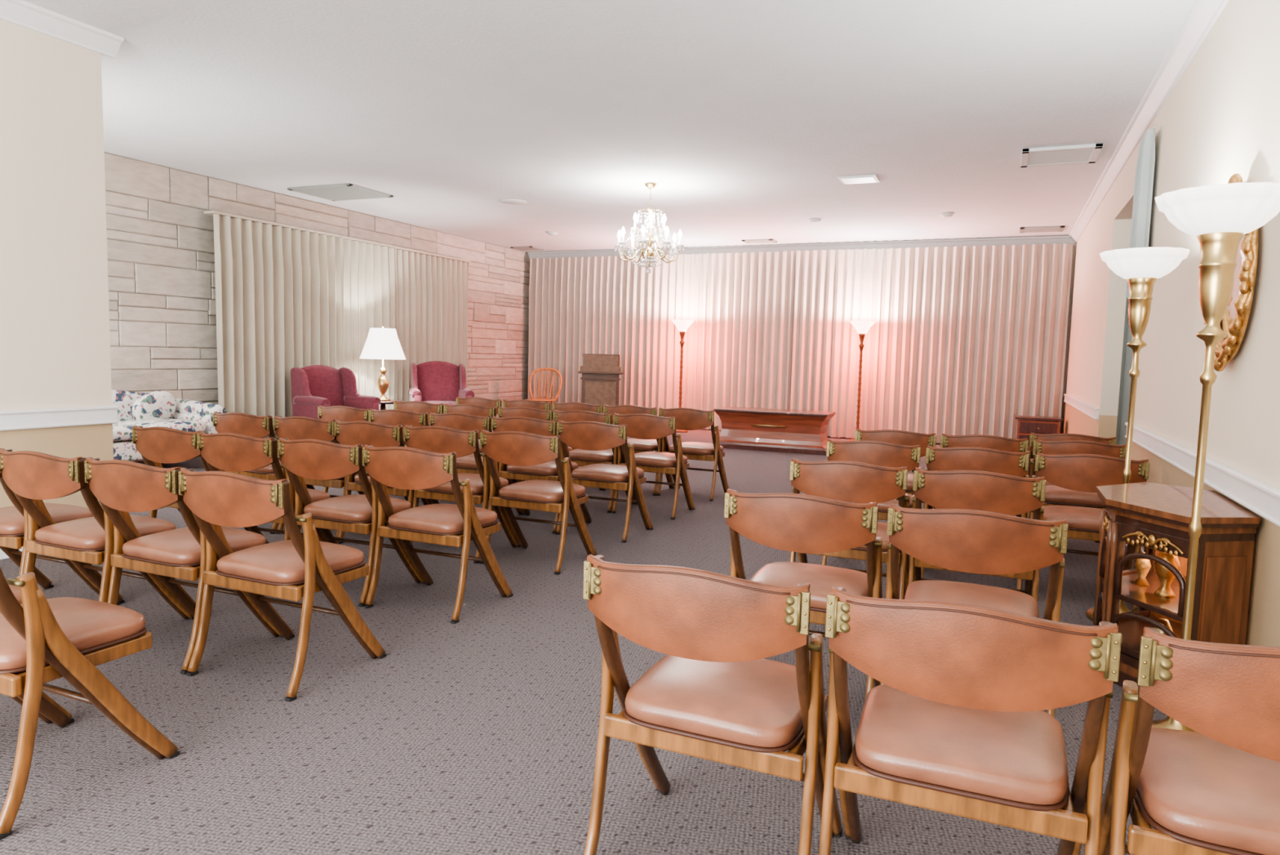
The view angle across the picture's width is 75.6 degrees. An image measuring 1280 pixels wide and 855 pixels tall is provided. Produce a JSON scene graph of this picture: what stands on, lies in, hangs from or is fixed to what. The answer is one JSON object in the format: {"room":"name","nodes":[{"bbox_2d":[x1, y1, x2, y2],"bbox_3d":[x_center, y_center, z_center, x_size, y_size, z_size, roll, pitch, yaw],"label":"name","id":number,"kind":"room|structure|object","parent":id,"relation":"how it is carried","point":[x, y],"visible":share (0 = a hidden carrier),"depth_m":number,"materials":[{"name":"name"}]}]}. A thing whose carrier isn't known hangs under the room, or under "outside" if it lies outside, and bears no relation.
{"room":"funeral home chapel","nodes":[
{"label":"funeral home chapel","id":0,"kind":"room"},
{"bbox_2d":[0,19,113,509],"bbox_3d":[-4.729,-0.628,2.273,0.200,3.120,6.470,4,5,23],"label":"wall","id":1,"kind":"structure","parent":0,"point":[55,337],"depth_m":4.87,"materials":[{"name":"beige paint"}]},
{"bbox_2d":[0,546,22,559],"bbox_3d":[-4.668,0.882,2.362,0.016,0.100,6.470,4,5,23],"label":"baseboard","id":2,"kind":"structure","parent":1,"relation":"attached to","point":[2,555],"depth_m":4.71,"materials":[{"name":"white wood"}]},
{"bbox_2d":[0,405,118,431],"bbox_3d":[-4.636,0.143,2.302,0.036,0.113,6.490,4,5,23],"label":"trim","id":3,"kind":"structure","parent":1,"relation":"attached to","point":[11,420],"depth_m":4.93,"materials":[{"name":"white wood"}]},
{"bbox_2d":[0,0,124,58],"bbox_3d":[-4.538,-2.121,2.119,0.100,0.110,6.550,4,5,23],"label":"trim","id":4,"kind":"structure","parent":1,"relation":"attached to","point":[21,13],"depth_m":4.78,"materials":[{"name":"white wood"}]},
{"bbox_2d":[104,152,529,462],"bbox_3d":[-4.233,-1.384,11.049,0.218,3.120,10.280,4,5,23],"label":"wall","id":5,"kind":"structure","parent":0,"point":[161,248],"depth_m":9.16,"materials":[{"name":"stone"}]},
{"bbox_2d":[203,210,471,262],"bbox_3d":[-3.813,-2.554,11.345,0.160,0.030,4.840,4,5,23],"label":"curtain rod","id":6,"kind":"object","parent":5,"relation":"attached to","point":[207,212],"visible":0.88,"depth_m":10.64,"materials":[{"name":"painted metal"}]},
{"bbox_2d":[213,213,396,440],"bbox_3d":[-4.146,-1.133,10.626,0.140,2.681,3.040,4,5,23],"label":"curtain","id":7,"kind":"object","parent":6,"relation":"hanging from","point":[286,299],"visible":0.73,"depth_m":10.16,"materials":[{"name":"fabric"}]},
{"bbox_2d":[394,248,468,401],"bbox_3d":[-3.223,-1.302,12.819,0.125,2.681,1.850,4,5,23],"label":"curtain","id":8,"kind":"object","parent":6,"relation":"hanging from","point":[431,292],"visible":0.7,"depth_m":12.64,"materials":[{"name":"fabric"}]},
{"bbox_2d":[501,199,526,204],"bbox_3d":[-1.572,-2.810,10.282,0.320,0.014,0.320,4,5,23],"label":"ceiling speaker","id":9,"kind":"object","parent":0,"point":[513,202],"depth_m":10.24},
{"bbox_2d":[0,428,1168,854],"bbox_3d":[-0.636,0.741,6.268,10.840,0.100,16.850,4,5,23],"label":"floor","id":10,"kind":"structure","parent":0,"point":[477,734],"depth_m":2.72,"materials":[{"name":"carpet"}]},
{"bbox_2d":[8,584,52,723],"bbox_3d":[-2.237,0.572,2.552,0.528,0.804,0.551,4,5,24],"label":"folding chair","id":11,"kind":"object","parent":10,"relation":"on","point":[15,589],"visible":0.04,"depth_m":2.63,"materials":[{"name":"brown wood"}]},
{"bbox_2d":[0,447,99,595],"bbox_3d":[-2.866,0.446,3.823,0.528,0.804,0.551,4,5,23],"label":"folding chair","id":12,"kind":"object","parent":10,"relation":"on","point":[14,526],"visible":0.38,"depth_m":3.78,"materials":[{"name":"brown leather"}]},
{"bbox_2d":[0,566,179,839],"bbox_3d":[-1.746,0.604,2.337,0.528,0.804,0.551,4,5,23],"label":"folding chair","id":13,"kind":"object","parent":10,"relation":"on","point":[42,640],"visible":1,"depth_m":2.22,"materials":[{"name":"brown wood"}]},
{"bbox_2d":[0,448,194,619],"bbox_3d":[-2.368,0.477,3.603,0.528,0.804,0.551,4,5,23],"label":"folding chair","id":14,"kind":"object","parent":10,"relation":"on","point":[33,477],"visible":0.81,"depth_m":3.41,"materials":[{"name":"brown leather"}]},
{"bbox_2d":[111,389,226,463],"bbox_3d":[-5.057,0.051,7.614,0.852,0.820,2.272,4,5,23],"label":"floral sofa","id":15,"kind":"object","parent":10,"relation":"on","point":[161,408],"visible":0.4,"depth_m":8.18,"materials":[{"name":"fabric"}]},
{"bbox_2d":[84,457,283,674],"bbox_3d":[-1.869,0.507,3.405,0.528,0.804,0.551,4,5,23],"label":"folding chair","id":16,"kind":"object","parent":10,"relation":"on","point":[121,486],"visible":0.8,"depth_m":3.22,"materials":[{"name":"brown leather"}]},
{"bbox_2d":[132,425,269,542],"bbox_3d":[-2.480,0.378,4.702,0.528,0.804,0.551,4,5,23],"label":"folding chair","id":17,"kind":"object","parent":10,"relation":"on","point":[157,445],"visible":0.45,"depth_m":4.42,"materials":[{"name":"brown leather"}]},
{"bbox_2d":[212,411,285,533],"bbox_3d":[-2.595,0.281,5.781,0.528,0.804,0.551,4,5,23],"label":"folding chair","id":18,"kind":"object","parent":10,"relation":"on","point":[240,423],"visible":0.44,"depth_m":5.51,"materials":[{"name":"brown leather"}]},
{"bbox_2d":[197,431,330,543],"bbox_3d":[-1.994,0.411,4.470,0.528,0.804,0.551,4,5,23],"label":"folding chair","id":19,"kind":"object","parent":10,"relation":"on","point":[221,451],"visible":0.49,"depth_m":4.20,"materials":[{"name":"brown leather"}]},
{"bbox_2d":[177,467,386,702],"bbox_3d":[-1.377,0.538,3.187,0.528,0.804,0.551,4,5,24],"label":"folding chair","id":20,"kind":"object","parent":10,"relation":"on","point":[296,567],"visible":1,"depth_m":3.02,"materials":[{"name":"brown leather"}]},
{"bbox_2d":[273,415,364,541],"bbox_3d":[-2.094,0.310,5.587,0.528,0.804,0.551,4,5,23],"label":"folding chair","id":21,"kind":"object","parent":10,"relation":"on","point":[291,428],"visible":0.38,"depth_m":5.33,"materials":[{"name":"brown leather"}]},
{"bbox_2d":[290,364,381,419],"bbox_3d":[-3.745,-0.239,10.111,0.780,1.032,0.808,5,6,37],"label":"wingback armchair","id":22,"kind":"object","parent":10,"relation":"on","point":[313,386],"visible":0.57,"depth_m":10.20,"materials":[{"name":"red fabric"}]},
{"bbox_2d":[277,437,425,606],"bbox_3d":[-1.491,0.440,4.277,0.528,0.804,0.551,4,5,23],"label":"folding chair","id":23,"kind":"object","parent":10,"relation":"on","point":[312,459],"visible":0.75,"depth_m":4.07,"materials":[{"name":"brown leather"}]},
{"bbox_2d":[317,404,408,500],"bbox_3d":[-2.215,0.215,6.647,0.528,0.804,0.551,4,5,23],"label":"folding chair","id":24,"kind":"object","parent":10,"relation":"on","point":[344,413],"visible":0.34,"depth_m":6.36,"materials":[{"name":"brown leather"}]},
{"bbox_2d":[333,420,431,543],"bbox_3d":[-1.604,0.344,5.347,0.528,0.804,0.551,4,5,24],"label":"folding chair","id":25,"kind":"object","parent":10,"relation":"on","point":[351,433],"visible":0.41,"depth_m":5.10,"materials":[{"name":"brown leather"}]},
{"bbox_2d":[379,400,403,409],"bbox_3d":[-3.438,-0.076,11.032,0.520,0.562,0.520,4,5,23],"label":"side table","id":26,"kind":"object","parent":10,"relation":"on","point":[383,406],"visible":0.16,"depth_m":10.98,"materials":[{"name":"brown wood"}]},
{"bbox_2d":[360,324,405,400],"bbox_3d":[-3.418,-0.857,10.964,0.592,1.005,0.592,4,5,23],"label":"table lamp","id":27,"kind":"object","parent":26,"relation":"on","point":[383,343],"visible":0.98,"depth_m":10.78,"materials":[{"name":"white fabric"}]},
{"bbox_2d":[369,408,456,502],"bbox_3d":[-1.732,0.247,6.415,0.528,0.804,0.551,4,5,23],"label":"folding chair","id":28,"kind":"object","parent":10,"relation":"on","point":[388,416],"visible":0.31,"depth_m":6.12,"materials":[{"name":"brown leather"}]},
{"bbox_2d":[393,400,444,447],"bbox_3d":[-1.862,0.151,7.469,0.528,0.804,0.551,4,5,23],"label":"folding chair","id":29,"kind":"object","parent":10,"relation":"on","point":[418,406],"visible":0.22,"depth_m":7.17,"materials":[{"name":"brown wood"}]},
{"bbox_2d":[362,444,512,623],"bbox_3d":[-0.994,0.471,4.062,0.528,0.804,0.551,4,5,23],"label":"folding chair","id":30,"kind":"object","parent":10,"relation":"on","point":[397,467],"visible":1,"depth_m":3.89,"materials":[{"name":"brown leather"}]},
{"bbox_2d":[408,360,474,426],"bbox_3d":[-2.877,-0.403,11.879,0.856,1.094,0.827,0,5,-21],"label":"wingback armchair","id":31,"kind":"object","parent":10,"relation":"on","point":[436,382],"visible":0.52,"depth_m":12.09,"materials":[{"name":"red fabric"}]},
{"bbox_2d":[403,424,520,563],"bbox_3d":[-1.109,0.374,5.145,0.528,0.804,0.551,4,5,23],"label":"folding chair","id":32,"kind":"object","parent":10,"relation":"on","point":[441,439],"visible":0.58,"depth_m":4.92,"materials":[{"name":"brown leather"}]},
{"bbox_2d":[429,412,524,514],"bbox_3d":[-1.227,0.277,6.220,0.528,0.804,0.551,4,5,23],"label":"folding chair","id":33,"kind":"object","parent":10,"relation":"on","point":[467,464],"visible":0.42,"depth_m":5.97,"materials":[{"name":"brown leather"}]},
{"bbox_2d":[455,396,502,439],"bbox_3d":[-1.497,0.088,8.303,0.528,0.804,0.551,4,5,23],"label":"folding chair","id":34,"kind":"object","parent":10,"relation":"on","point":[482,402],"visible":0.24,"depth_m":8.01,"materials":[{"name":"brown wood"}]},
{"bbox_2d":[443,403,522,482],"bbox_3d":[-1.365,0.184,7.242,0.528,0.804,0.551,4,5,24],"label":"folding chair","id":35,"kind":"object","parent":10,"relation":"on","point":[470,409],"visible":0.29,"depth_m":6.95,"materials":[{"name":"brown wood"}]},
{"bbox_2d":[502,399,550,409],"bbox_3d":[-1.003,0.119,8.086,0.528,0.804,0.551,4,5,23],"label":"folding chair","id":36,"kind":"object","parent":10,"relation":"on","point":[522,402],"visible":0.28,"depth_m":7.79,"materials":[{"name":"brown wood"}]},
{"bbox_2d":[497,406,572,480],"bbox_3d":[-0.863,0.214,7.045,0.528,0.804,0.551,4,5,24],"label":"folding chair","id":37,"kind":"object","parent":10,"relation":"on","point":[545,415],"visible":0.26,"depth_m":6.75,"materials":[{"name":"brown leather"}]},
{"bbox_2d":[480,429,597,574],"bbox_3d":[-0.606,0.404,4.943,0.528,0.804,0.551,4,5,23],"label":"folding chair","id":38,"kind":"object","parent":10,"relation":"on","point":[518,448],"visible":0.98,"depth_m":4.76,"materials":[{"name":"brown leather"}]},
{"bbox_2d":[491,415,586,533],"bbox_3d":[-0.732,0.308,6.008,0.528,0.804,0.551,4,5,23],"label":"folding chair","id":39,"kind":"object","parent":10,"relation":"on","point":[548,470],"visible":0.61,"depth_m":5.80,"materials":[{"name":"brown leather"}]},
{"bbox_2d":[525,367,562,404],"bbox_3d":[-1.700,-0.531,14.258,0.612,0.993,0.551,2,5,11],"label":"chair","id":40,"kind":"object","parent":10,"relation":"on","point":[557,371],"visible":0.73,"depth_m":14.41,"materials":[{"name":"brown wood"}]},
{"bbox_2d":[551,401,603,489],"bbox_3d":[-0.501,0.149,7.883,0.528,0.804,0.551,4,5,23],"label":"folding chair","id":41,"kind":"object","parent":10,"relation":"on","point":[555,406],"visible":0.23,"depth_m":7.60,"materials":[{"name":"brown leather"}]},
{"bbox_2d":[552,409,635,512],"bbox_3d":[-0.378,0.246,6.812,0.528,0.804,0.551,4,5,24],"label":"folding chair","id":42,"kind":"object","parent":10,"relation":"on","point":[581,457],"visible":0.47,"depth_m":6.61,"materials":[{"name":"brown leather"}]},
{"bbox_2d":[577,353,623,424],"bbox_3d":[-0.641,-0.569,13.466,0.720,1.254,0.510,1,5,-1],"label":"lectern","id":43,"kind":"object","parent":10,"relation":"on","point":[601,373],"visible":0.71,"depth_m":13.24,"materials":[{"name":"brown wood"}]},
{"bbox_2d":[555,420,653,542],"bbox_3d":[-0.245,0.340,5.779,0.528,0.804,0.551,4,5,23],"label":"folding chair","id":44,"kind":"object","parent":10,"relation":"on","point":[584,435],"visible":0.9,"depth_m":5.58,"materials":[{"name":"brown leather"}]},
{"bbox_2d":[602,404,674,495],"bbox_3d":[-0.009,0.181,7.665,0.528,0.804,0.551,4,5,23],"label":"folding chair","id":45,"kind":"object","parent":10,"relation":"on","point":[639,445],"visible":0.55,"depth_m":7.46,"materials":[{"name":"brown leather"}]},
{"bbox_2d":[611,413,694,519],"bbox_3d":[0.114,0.277,6.598,0.528,0.804,0.551,4,5,23],"label":"folding chair","id":46,"kind":"object","parent":10,"relation":"on","point":[640,426],"visible":0.86,"depth_m":6.39,"materials":[{"name":"brown leather"}]},
{"bbox_2d":[527,251,795,430],"bbox_3d":[0.228,-1.511,14.463,5.040,2.981,0.138,4,5,23],"label":"curtain","id":47,"kind":"object","parent":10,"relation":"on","point":[738,345],"visible":0.77,"depth_m":14.30,"materials":[{"name":"fabric"}]},
{"bbox_2d":[671,319,694,432],"bbox_3d":[0.681,-0.846,13.638,0.390,1.842,0.390,4,5,23],"label":"light","id":48,"kind":"object","parent":10,"relation":"on","point":[682,325],"visible":0.8,"depth_m":13.56,"materials":[{"name":"brown metal"}]},
{"bbox_2d":[656,407,728,501],"bbox_3d":[0.489,0.211,7.459,0.528,0.804,0.551,4,5,24],"label":"folding chair","id":49,"kind":"object","parent":10,"relation":"on","point":[686,419],"visible":0.76,"depth_m":7.25,"materials":[{"name":"brown leather"}]},
{"bbox_2d":[582,554,842,854],"bbox_3d":[0.197,0.680,2.018,0.528,0.804,0.551,4,5,24],"label":"folding chair","id":50,"kind":"object","parent":10,"relation":"on","point":[714,695],"visible":0.97,"depth_m":1.83,"materials":[{"name":"brown leather"}]},
{"bbox_2d":[713,406,835,455],"bbox_3d":[1.860,0.029,11.441,1.600,0.540,0.680,4,5,23],"label":"casket bier","id":51,"kind":"object","parent":10,"relation":"on","point":[755,428],"visible":0.89,"depth_m":11.18,"materials":[{"name":"brown wood"}]},
{"bbox_2d":[724,488,882,698],"bbox_3d":[0.617,0.603,3.015,0.528,0.804,0.551,4,5,23],"label":"folding chair","id":52,"kind":"object","parent":10,"relation":"on","point":[788,522],"visible":0.59,"depth_m":2.78,"materials":[{"name":"brown leather"}]},
{"bbox_2d":[789,457,910,599],"bbox_3d":[1.014,0.532,3.945,0.528,0.804,0.551,4,5,23],"label":"folding chair","id":53,"kind":"object","parent":10,"relation":"on","point":[852,482],"visible":0.44,"depth_m":3.69,"materials":[{"name":"brown leather"}]},
{"bbox_2d":[848,320,875,440],"bbox_3d":[3.330,-0.680,12.495,0.390,1.842,0.390,4,5,23],"label":"light","id":54,"kind":"object","parent":10,"relation":"on","point":[862,327],"visible":0.85,"depth_m":12.43,"materials":[{"name":"brown metal"}]},
{"bbox_2d":[822,439,922,564],"bbox_3d":[1.404,0.457,4.911,0.528,0.804,0.551,4,5,24],"label":"folding chair","id":55,"kind":"object","parent":10,"relation":"on","point":[884,454],"visible":0.37,"depth_m":4.64,"materials":[{"name":"brown leather"}]},
{"bbox_2d":[854,428,936,508],"bbox_3d":[1.772,0.397,5.705,0.528,0.804,0.551,4,5,23],"label":"folding chair","id":56,"kind":"object","parent":10,"relation":"on","point":[891,436],"visible":0.34,"depth_m":5.42,"materials":[{"name":"brown leather"}]},
{"bbox_2d":[790,243,1073,443],"bbox_3d":[4.313,-1.251,12.667,3.980,2.981,0.134,4,5,23],"label":"curtain","id":57,"kind":"object","parent":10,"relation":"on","point":[962,340],"visible":0.91,"depth_m":12.58,"materials":[{"name":"fabric"}]},
{"bbox_2d":[818,586,1121,854],"bbox_3d":[0.697,0.711,1.808,0.528,0.804,0.551,4,5,23],"label":"folding chair","id":58,"kind":"object","parent":10,"relation":"on","point":[957,724],"visible":1,"depth_m":1.61,"materials":[{"name":"brown leather"}]},
{"bbox_2d":[879,503,1068,717],"bbox_3d":[1.117,0.635,2.799,0.528,0.804,0.551,4,5,23],"label":"folding chair","id":59,"kind":"object","parent":10,"relation":"on","point":[961,540],"visible":0.66,"depth_m":2.56,"materials":[{"name":"brown leather"}]},
{"bbox_2d":[921,444,1029,589],"bbox_3d":[1.903,0.488,4.696,0.528,0.804,0.551,4,5,24],"label":"folding chair","id":60,"kind":"object","parent":10,"relation":"on","point":[962,458],"visible":0.38,"depth_m":4.42,"materials":[{"name":"brown leather"}]},
{"bbox_2d":[907,466,1045,601],"bbox_3d":[1.508,0.563,3.728,0.528,0.804,0.551,4,5,23],"label":"folding chair","id":61,"kind":"object","parent":10,"relation":"on","point":[1011,495],"visible":0.47,"depth_m":3.47,"materials":[{"name":"brown leather"}]},
{"bbox_2d":[940,433,1028,515],"bbox_3d":[2.272,0.427,5.497,0.528,0.804,0.551,4,5,23],"label":"folding chair","id":62,"kind":"object","parent":10,"relation":"on","point":[992,442],"visible":0.31,"depth_m":5.21,"materials":[{"name":"brown leather"}]},
{"bbox_2d":[1014,414,1063,450],"bbox_3d":[5.597,0.114,11.619,0.600,0.525,0.443,4,5,23],"label":"nightstand","id":63,"kind":"object","parent":10,"relation":"on","point":[1026,424],"visible":0.48,"depth_m":11.45,"materials":[{"name":"brown wood"}]},
{"bbox_2d":[1026,432,1116,542],"bbox_3d":[2.970,0.423,5.746,0.528,0.804,0.551,4,5,23],"label":"folding chair","id":64,"kind":"object","parent":10,"relation":"on","point":[1053,437],"visible":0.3,"depth_m":5.49,"materials":[{"name":"brown leather"}]},
{"bbox_2d":[1026,439,1125,518],"bbox_3d":[2.763,0.460,5.264,0.528,0.804,0.551,4,5,23],"label":"folding chair","id":65,"kind":"object","parent":10,"relation":"on","point":[1055,495],"visible":0.35,"depth_m":5.07,"materials":[{"name":"brown leather"}]},
{"bbox_2d":[1029,452,1150,555],"bbox_3d":[2.405,0.519,4.482,0.528,0.804,0.551,4,5,24],"label":"folding chair","id":66,"kind":"object","parent":10,"relation":"on","point":[1075,472],"visible":0.39,"depth_m":4.26,"materials":[{"name":"brown leather"}]},
{"bbox_2d":[1085,247,1190,620],"bbox_3d":[2.385,0.059,4.017,0.373,1.800,0.373,4,5,23],"label":"torchiere floor lamp","id":67,"kind":"object","parent":10,"relation":"on","point":[1141,267],"visible":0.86,"depth_m":3.92,"materials":[{"name":"gold metal"}]},
{"bbox_2d":[1093,481,1260,686],"bbox_3d":[2.131,0.647,3.385,0.467,0.728,0.964,4,5,23],"label":"curio cabinet","id":68,"kind":"object","parent":10,"relation":"on","point":[1142,563],"visible":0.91,"depth_m":3.11,"materials":[{"name":"brown wood"}]},
{"bbox_2d":[1098,626,1279,854],"bbox_3d":[1.200,0.742,1.593,0.528,0.804,0.551,4,5,23],"label":"folding chair","id":69,"kind":"object","parent":10,"relation":"on","point":[1214,789],"visible":1,"depth_m":1.49,"materials":[{"name":"brown leather"}]},
{"bbox_2d":[1151,182,1279,732],"bbox_3d":[1.816,0.163,2.676,0.373,1.800,0.373,4,5,23],"label":"torchiere floor lamp","id":70,"kind":"object","parent":10,"relation":"on","point":[1219,215],"visible":0.87,"depth_m":2.58,"materials":[{"name":"gold metal"}]},
{"bbox_2d":[22,0,1195,252],"bbox_3d":[-0.556,-2.466,5.987,10.840,0.100,16.850,4,5,23],"label":"ceiling","id":71,"kind":"structure","parent":0,"point":[745,117],"depth_m":6.18,"materials":[{"name":"white paint"}]},
{"bbox_2d":[287,183,393,200],"bbox_3d":[-3.599,-2.826,9.930,0.950,0.020,0.750,4,5,23],"label":"ceiling vent","id":72,"kind":"object","parent":71,"relation":"attached to","point":[342,192],"depth_m":9.88,"materials":[{"name":"white metal"}]},
{"bbox_2d":[510,245,543,250],"bbox_3d":[-2.028,-3.211,14.803,0.450,0.023,0.400,4,5,23],"label":"ceiling vent","id":73,"kind":"object","parent":71,"relation":"attached to","point":[522,248],"depth_m":14.74,"materials":[{"name":"white metal"}]},
{"bbox_2d":[547,231,557,235],"bbox_3d":[-1.363,-3.012,12.833,0.150,0.045,0.150,4,5,23],"label":"smoke detector","id":74,"kind":"object","parent":71,"relation":"attached to","point":[553,233],"visible":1,"depth_m":12.78,"materials":[{"name":"white plastic"}]},
{"bbox_2d":[614,182,684,273],"bbox_3d":[0.105,-2.179,9.052,0.731,0.973,0.742,0,5,-11],"label":"crystal chandelier","id":75,"kind":"object","parent":71,"relation":"hanging from","point":[649,255],"visible":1,"depth_m":9.00,"materials":[{"name":"clear glass"}]},
{"bbox_2d":[742,239,777,243],"bbox_3d":[1.906,-2.971,13.160,0.500,0.020,0.300,4,5,23],"label":"ceiling vent","id":76,"kind":"object","parent":71,"relation":"attached to","point":[750,241],"depth_m":13.11,"materials":[{"name":"white metal"}]},
{"bbox_2d":[809,217,821,222],"bbox_3d":[2.343,-2.761,11.016,0.150,0.045,0.150,4,5,23],"label":"smoke detector","id":77,"kind":"object","parent":71,"relation":"attached to","point":[812,220],"visible":1,"depth_m":10.96,"materials":[{"name":"white plastic"}]},
{"bbox_2d":[837,174,879,184],"bbox_3d":[2.262,-2.554,8.508,0.380,0.023,0.320,4,5,23],"label":"ceiling light panel","id":78,"kind":"object","parent":71,"relation":"attached to","point":[863,179],"depth_m":8.44,"materials":[{"name":"white plastic"}]},
{"bbox_2d":[940,212,953,217],"bbox_3d":[3.855,-2.666,10.364,0.150,0.045,0.150,4,5,23],"label":"smoke detector","id":79,"kind":"object","parent":71,"relation":"attached to","point":[944,214],"visible":1,"depth_m":10.31,"materials":[{"name":"white plastic"}]},
{"bbox_2d":[1019,225,1065,232],"bbox_3d":[5.519,-2.720,11.329,0.550,0.021,0.400,4,5,23],"label":"ceiling vent","id":80,"kind":"object","parent":71,"relation":"attached to","point":[1042,228],"depth_m":11.27,"materials":[{"name":"white metal"}]},
{"bbox_2d":[1020,142,1103,167],"bbox_3d":[3.726,-2.410,7.322,0.620,0.032,0.620,4,5,23],"label":"ceiling vent","id":81,"kind":"object","parent":71,"relation":"attached to","point":[1079,153],"depth_m":7.27,"materials":[{"name":"white metal"}]},
{"bbox_2d":[1059,245,1075,433],"bbox_3d":[2.100,-1.482,13.982,9.495,3.120,0.150,4,5,23],"label":"wall","id":82,"kind":"structure","parent":0,"point":[1073,246],"depth_m":12.09,"materials":[{"name":"beige paint"}]},
{"bbox_2d":[527,235,1075,258],"bbox_3d":[2.102,-2.960,13.709,9.145,0.130,0.100,4,5,23],"label":"trim","id":83,"kind":"structure","parent":82,"relation":"attached to","point":[1049,239],"depth_m":13.23,"materials":[{"name":"white paint"}]},
{"bbox_2d":[1062,0,1279,646],"bbox_3d":[3.031,-0.625,4.454,0.150,3.120,16.650,4,5,23],"label":"wall","id":84,"kind":"structure","parent":0,"point":[1220,120],"depth_m":4.20,"materials":[{"name":"beige paint"}]},
{"bbox_2d":[1063,393,1099,420],"bbox_3d":[5.271,-0.277,9.929,0.036,0.113,4.300,4,5,23],"label":"trim","id":85,"kind":"structure","parent":84,"relation":"attached to","point":[1089,410],"depth_m":9.17,"materials":[{"name":"white wood"}]},
{"bbox_2d":[1115,297,1133,444],"bbox_3d":[5.099,-0.615,7.680,1.200,2.621,0.129,4,5,23],"label":"drape","id":86,"kind":"object","parent":84,"relation":"hanging from","point":[1127,353],"visible":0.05,"depth_m":7.91,"materials":[{"name":"grey fabric"}]},
{"bbox_2d":[1125,127,1155,297],"bbox_3d":[3.504,-1.474,5.768,0.077,1.116,0.390,4,5,23],"label":"drape","id":87,"kind":"object","parent":84,"relation":"hanging from","point":[1144,170],"visible":0.79,"depth_m":5.63,"materials":[{"name":"grey fabric"}]},
{"bbox_2d":[1068,0,1229,244],"bbox_3d":[2.954,-2.131,4.372,0.100,0.110,16.650,4,5,23],"label":"trim","id":88,"kind":"structure","parent":84,"relation":"attached to","point":[1202,15],"depth_m":5.42,"materials":[{"name":"white wood"}]},
{"bbox_2d":[1124,422,1279,526],"bbox_3d":[1.596,0.368,1.508,0.036,0.113,9.980,4,5,23],"label":"trim","id":89,"kind":"structure","parent":84,"relation":"attached to","point":[1261,498],"depth_m":3.44,"materials":[{"name":"white wood"}]},
{"bbox_2d":[1204,173,1258,371],"bbox_3d":[2.472,-0.646,3.466,0.055,0.822,0.656,4,5,23],"label":"wall mirror","id":90,"kind":"object","parent":84,"relation":"attached to","point":[1234,322],"visible":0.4,"depth_m":3.27,"materials":[{"name":"gold glass"}]}
]}

